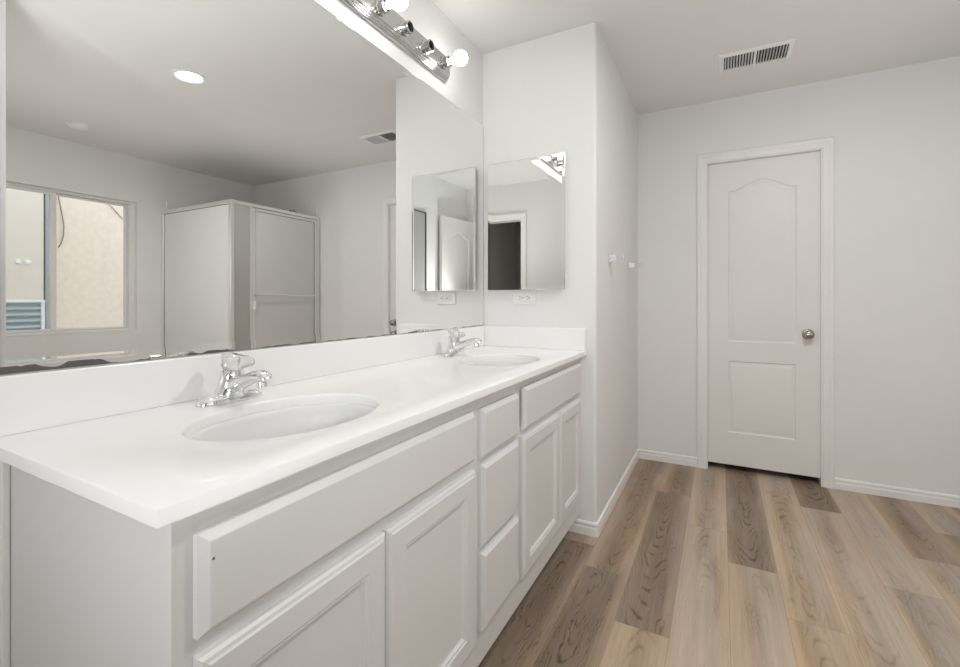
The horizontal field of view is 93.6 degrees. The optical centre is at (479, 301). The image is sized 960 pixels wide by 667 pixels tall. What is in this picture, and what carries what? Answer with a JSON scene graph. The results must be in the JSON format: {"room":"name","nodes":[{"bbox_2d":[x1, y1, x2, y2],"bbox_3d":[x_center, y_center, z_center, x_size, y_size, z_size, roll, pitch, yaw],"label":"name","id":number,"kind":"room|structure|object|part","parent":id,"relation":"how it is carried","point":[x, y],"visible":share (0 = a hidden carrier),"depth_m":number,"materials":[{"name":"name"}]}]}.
{"room":"bathroom","nodes":[
{"label":"bathroom","id":0,"kind":"room"},
{"bbox_2d":[0,0,482,375],"bbox_3d":[-0.997,-0.105,0.682,0.150,2.440,4.066,0,0,28],"label":"wall","id":1,"kind":"structure","parent":0,"point":[463,88],"depth_m":2.03,"materials":[{"name":"paint"}]},
{"bbox_2d":[0,0,483,374],"bbox_3d":[-0.420,-0.405,1.594,0.010,1.072,1.864,0,0,28],"label":"wall mirror","id":2,"kind":"object","parent":1,"relation":"attached to","point":[179,178],"visible":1,"depth_m":1.14,"materials":[{"name":"clear glass"}]},
{"bbox_2d":[0,326,484,436],"bbox_3d":[-0.414,0.184,1.594,0.019,0.105,1.866,0,0,28],"label":"backsplash","id":3,"kind":"structure","parent":1,"relation":"attached to","point":[32,401],"depth_m":1.01,"materials":[{"name":"stone"}]},
{"bbox_2d":[340,0,451,82],"bbox_3d":[-0.397,-1.067,1.583,0.060,0.118,1.104,0,0,28],"label":"vanity light bar","id":4,"kind":"object","parent":1,"relation":"attached to","point":[401,32],"visible":0.93,"depth_m":1.76,"materials":[{"name":"silver metal"}]},
{"bbox_2d":[375,0,390,16],"bbox_3d":[-0.351,-1.069,1.639,0.030,0.055,0.055,0,0,28],"label":"socket","id":5,"kind":"object","parent":4,"relation":"attached to","point":[380,11],"depth_m":1.63,"materials":[{"name":"silver metal"}]},
{"bbox_2d":[383,0,407,10],"bbox_3d":[-0.305,-1.069,1.615,0.102,0.064,0.064,0,0,28],"label":"light bulb","id":6,"kind":"object","parent":4,"relation":"attached to","point":[398,5],"visible":0.93,"depth_m":1.60,"materials":[{"name":"white glass"}]},
{"bbox_2d":[400,20,413,36],"bbox_3d":[-0.283,-1.069,1.766,0.030,0.055,0.055,0,0,28],"label":"socket","id":7,"kind":"object","parent":4,"relation":"attached to","point":[406,27],"depth_m":1.76,"materials":[{"name":"silver metal"}]},
{"bbox_2d":[422,39,434,53],"bbox_3d":[-0.216,-1.069,1.892,0.030,0.055,0.055,0,0,28],"label":"socket","id":8,"kind":"object","parent":4,"relation":"attached to","point":[428,47],"depth_m":1.88,"materials":[{"name":"silver metal"}]},
{"bbox_2d":[441,56,451,69],"bbox_3d":[-0.148,-1.069,2.019,0.030,0.055,0.055,0,0,28],"label":"socket","id":9,"kind":"object","parent":4,"relation":"attached to","point":[444,59],"depth_m":2.01,"materials":[{"name":"silver metal"}]},
{"bbox_2d":[448,50,467,65],"bbox_3d":[-0.102,-1.069,1.994,0.102,0.064,0.064,0,0,28],"label":"light bulb","id":10,"kind":"object","parent":4,"relation":"attached to","point":[460,58],"visible":0.91,"depth_m":1.97,"materials":[{"name":"white glass"}]},
{"bbox_2d":[483,22,637,521],"bbox_3d":[0.575,-0.105,2.828,0.606,2.440,1.241,0,0,28],"label":"wall partition","id":11,"kind":"structure","parent":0,"point":[565,91],"depth_m":2.28,"materials":[{"name":"paint"}]},
{"bbox_2d":[513,291,535,304],"bbox_3d":[0.226,-0.017,2.305,0.124,0.070,0.010,0,0,28],"label":"wall outlet","id":12,"kind":"object","parent":11,"relation":"attached to","point":[519,297],"visible":1,"depth_m":2.30,"materials":[{"name":"white plastic"}]},
{"bbox_2d":[517,295,522,300],"bbox_3d":[0.206,-0.017,2.313,0.032,0.032,0.004,0,0,28],"label":"receptacle","id":13,"kind":"object","parent":12,"relation":"attached to","point":[519,297],"depth_m":2.31,"materials":[{"name":"white plastic"}]},
{"bbox_2d":[525,295,530,300],"bbox_3d":[0.243,-0.017,2.293,0.032,0.032,0.004,0,0,28],"label":"receptacle","id":14,"kind":"object","parent":12,"relation":"attached to","point":[527,297],"depth_m":2.29,"materials":[{"name":"white plastic"}]},
{"bbox_2d":[488,152,564,289],"bbox_3d":[0.232,-0.389,2.292,0.419,0.662,0.026,0,0,28],"label":"medicine cabinet","id":15,"kind":"object","parent":11,"relation":"attached to","point":[526,197],"visible":1,"depth_m":2.28,"materials":[{"name":"metal"}]},
{"bbox_2d":[568,449,638,537],"bbox_3d":[0.780,1.083,2.700,0.148,0.064,1.232,0,0,28],"label":"baseboard","id":16,"kind":"structure","parent":11,"relation":"attached to","point":[593,529],"depth_m":2.26,"materials":[{"name":"paint"}]},
{"bbox_2d":[608,253,624,262],"bbox_3d":[0.717,-0.228,2.365,0.080,0.052,0.048,0,0,28],"label":"post","id":17,"kind":"object","parent":11,"relation":"attached to","point":[611,257],"visible":1,"depth_m":2.36,"materials":[{"name":"white metal"}]},
{"bbox_2d":[628,261,641,269],"bbox_3d":[0.981,-0.228,2.860,0.080,0.052,0.048,0,0,28],"label":"post","id":18,"kind":"object","parent":11,"relation":"attached to","point":[630,265],"visible":1,"depth_m":2.85,"materials":[{"name":"white metal"}]},
{"bbox_2d":[431,0,959,114],"bbox_3d":[1.167,-1.375,0.719,3.935,0.100,6.167,0,0,28],"label":"ceiling","id":19,"kind":"structure","parent":0,"point":[665,54],"depth_m":2.23,"materials":[{"name":"paint"}]},
{"bbox_2d":[719,38,795,72],"bbox_3d":[1.488,-1.320,2.442,0.344,0.010,0.206,0,0,28],"label":"ceiling vent","id":20,"kind":"object","parent":19,"relation":"in","point":[776,51],"visible":1,"depth_m":2.43,"materials":[{"name":"metal"}]},
{"bbox_2d":[478,458,959,666],"bbox_3d":[1.144,1.139,0.675,3.635,0.050,6.067,0,0,28],"label":"floor","id":21,"kind":"structure","parent":0,"point":[719,565],"depth_m":1.78,"materials":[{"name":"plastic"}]},
{"bbox_2d":[0,358,580,666],"bbox_3d":[-0.176,0.688,1.479,0.550,0.853,1.844,0,0,28],"label":"vanity cabinet","id":22,"kind":"object","parent":21,"relation":"on","point":[417,545],"visible":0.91,"depth_m":0.79,"materials":[{"name":"paint"}]},
{"bbox_3d":[-0.274,0.692,0.731,0.019,0.475,0.360,0,0,28],"label":"cabinet door","id":23,"kind":"part","parent":22,"relation":"part of","materials":[{"name":"paint"}]},
{"bbox_2d":[0,326,586,528],"bbox_3d":[-0.175,0.196,1.466,0.560,0.129,1.866,0,0,28],"label":"countertop","id":24,"kind":"structure","parent":22,"relation":"on","point":[114,437],"depth_m":0.91,"materials":[{"name":"stone"}]},
{"bbox_2d":[196,352,271,407],"bbox_3d":[-0.546,0.178,1.048,0.170,0.115,0.156,0,0,28],"label":"faucet","id":25,"kind":"object","parent":24,"relation":"on","point":[232,385],"visible":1,"depth_m":1.04,"materials":[{"name":"silver metal"}]},
{"bbox_3d":[-0.593,0.225,1.073,0.060,0.023,0.156,0,0,28],"label":"plate","id":26,"kind":"part","parent":25,"relation":"part of","materials":[{"name":"silver metal"}]},
{"bbox_3d":[-0.586,0.142,1.069,0.072,0.043,0.081,0,0,28],"label":"knob handle","id":27,"kind":"part","parent":25,"relation":"part of","materials":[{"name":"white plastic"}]},
{"bbox_3d":[-0.535,0.192,1.042,0.146,0.071,0.050,0,0,28],"label":"spout","id":28,"kind":"part","parent":25,"relation":"part of","materials":[{"name":"silver metal"}]},
{"bbox_2d":[188,403,374,441],"bbox_3d":[-0.399,0.345,0.960,0.344,0.169,0.446,0,0,28],"label":"sink","id":29,"kind":"object","parent":24,"relation":"in","point":[293,420],"visible":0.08,"depth_m":1.09,"materials":[{"name":"ceramic"}]},
{"bbox_2d":[442,329,481,356],"bbox_3d":[-0.068,0.178,1.940,0.170,0.115,0.156,0,0,28],"label":"faucet","id":30,"kind":"object","parent":24,"relation":"on","point":[455,345],"visible":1,"depth_m":1.93,"materials":[{"name":"silver metal"}]},
{"bbox_3d":[-0.115,0.225,1.965,0.060,0.023,0.156,0,0,28],"label":"plate","id":31,"kind":"part","parent":30,"relation":"part of","materials":[{"name":"silver metal"}]},
{"bbox_3d":[-0.109,0.142,1.961,0.072,0.043,0.081,0,0,28],"label":"knob handle","id":32,"kind":"part","parent":30,"relation":"part of","materials":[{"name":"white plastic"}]},
{"bbox_3d":[-0.057,0.192,1.934,0.146,0.071,0.050,0,0,28],"label":"spout","id":33,"kind":"part","parent":30,"relation":"part of","materials":[{"name":"silver metal"}]},
{"bbox_2d":[464,359,534,365],"bbox_3d":[0.080,0.345,1.842,0.344,0.169,0.446,0,0,28],"label":"sink","id":34,"kind":"object","parent":24,"relation":"in","point":[492,362],"visible":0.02,"depth_m":2.01,"materials":[{"name":"ceramic"}]},
{"bbox_3d":[-0.188,0.363,0.892,0.019,0.134,0.726,0,0,28],"label":"false drawer","id":35,"kind":"part","parent":22,"relation":"part of","materials":[{"name":"paint"}]},
{"bbox_3d":[-0.102,0.692,1.054,0.019,0.475,0.363,0,0,28],"label":"cabinet door","id":36,"kind":"part","parent":22,"relation":"part of","materials":[{"name":"paint"}]},
{"bbox_3d":[0.062,0.808,1.362,0.019,0.218,0.254,0,0,28],"label":"drawer","id":37,"kind":"part","parent":22,"relation":"part of","materials":[{"name":"paint"}]},
{"bbox_3d":[0.062,0.568,1.362,0.019,0.227,0.254,0,0,28],"label":"drawer","id":38,"kind":"part","parent":22,"relation":"part of","materials":[{"name":"paint"}]},
{"bbox_3d":[0.062,0.369,1.362,0.019,0.137,0.254,0,0,28],"label":"drawer","id":39,"kind":"part","parent":22,"relation":"part of","materials":[{"name":"paint"}]},
{"bbox_3d":[0.230,0.692,1.676,0.019,0.475,0.387,0,0,28],"label":"cabinet door","id":40,"kind":"part","parent":22,"relation":"part of","materials":[{"name":"paint"}]},
{"bbox_3d":[0.309,0.363,1.825,0.019,0.143,0.700,0,0,28],"label":"false drawer","id":41,"kind":"part","parent":22,"relation":"part of","materials":[{"name":"paint"}]},
{"bbox_3d":[0.397,0.692,1.989,0.019,0.475,0.312,0,0,28],"label":"cabinet door","id":42,"kind":"part","parent":22,"relation":"part of","materials":[{"name":"paint"}]},
{"bbox_2d":[638,56,959,495],"bbox_3d":[2.728,-0.081,2.843,3.179,2.490,0.850,0,0,28],"label":"wall","id":43,"kind":"structure","parent":0,"point":[896,131],"depth_m":2.62,"materials":[{"name":"paint"}]},
{"bbox_2d":[708,151,819,477],"bbox_3d":[1.792,0.081,2.873,0.608,1.988,0.098,0,0,28],"label":"door","id":44,"kind":"structure","parent":43,"relation":"in","point":[764,213],"depth_m":2.88,"materials":[{"name":"paint"}]},
{"bbox_3d":[1.999,0.203,2.743,0.064,0.064,0.062,0,0,28],"label":"knob","id":45,"kind":"part","parent":44,"relation":"part of","materials":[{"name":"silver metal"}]},
{"bbox_2d":[697,136,834,488],"bbox_3d":[1.806,0.068,2.900,0.737,2.093,0.118,0,0,28],"label":"trim","id":46,"kind":"structure","parent":43,"relation":"attached to","point":[826,146],"depth_m":2.73,"materials":[{"name":"paint"}]},
{"bbox_2d":[639,449,959,507],"bbox_3d":[2.459,1.083,2.498,3.029,0.064,0.012,0,0,28],"label":"baseboard","id":47,"kind":"structure","parent":43,"relation":"attached to","point":[942,499],"depth_m":2.59,"materials":[{"name":"paint"}]}
]}

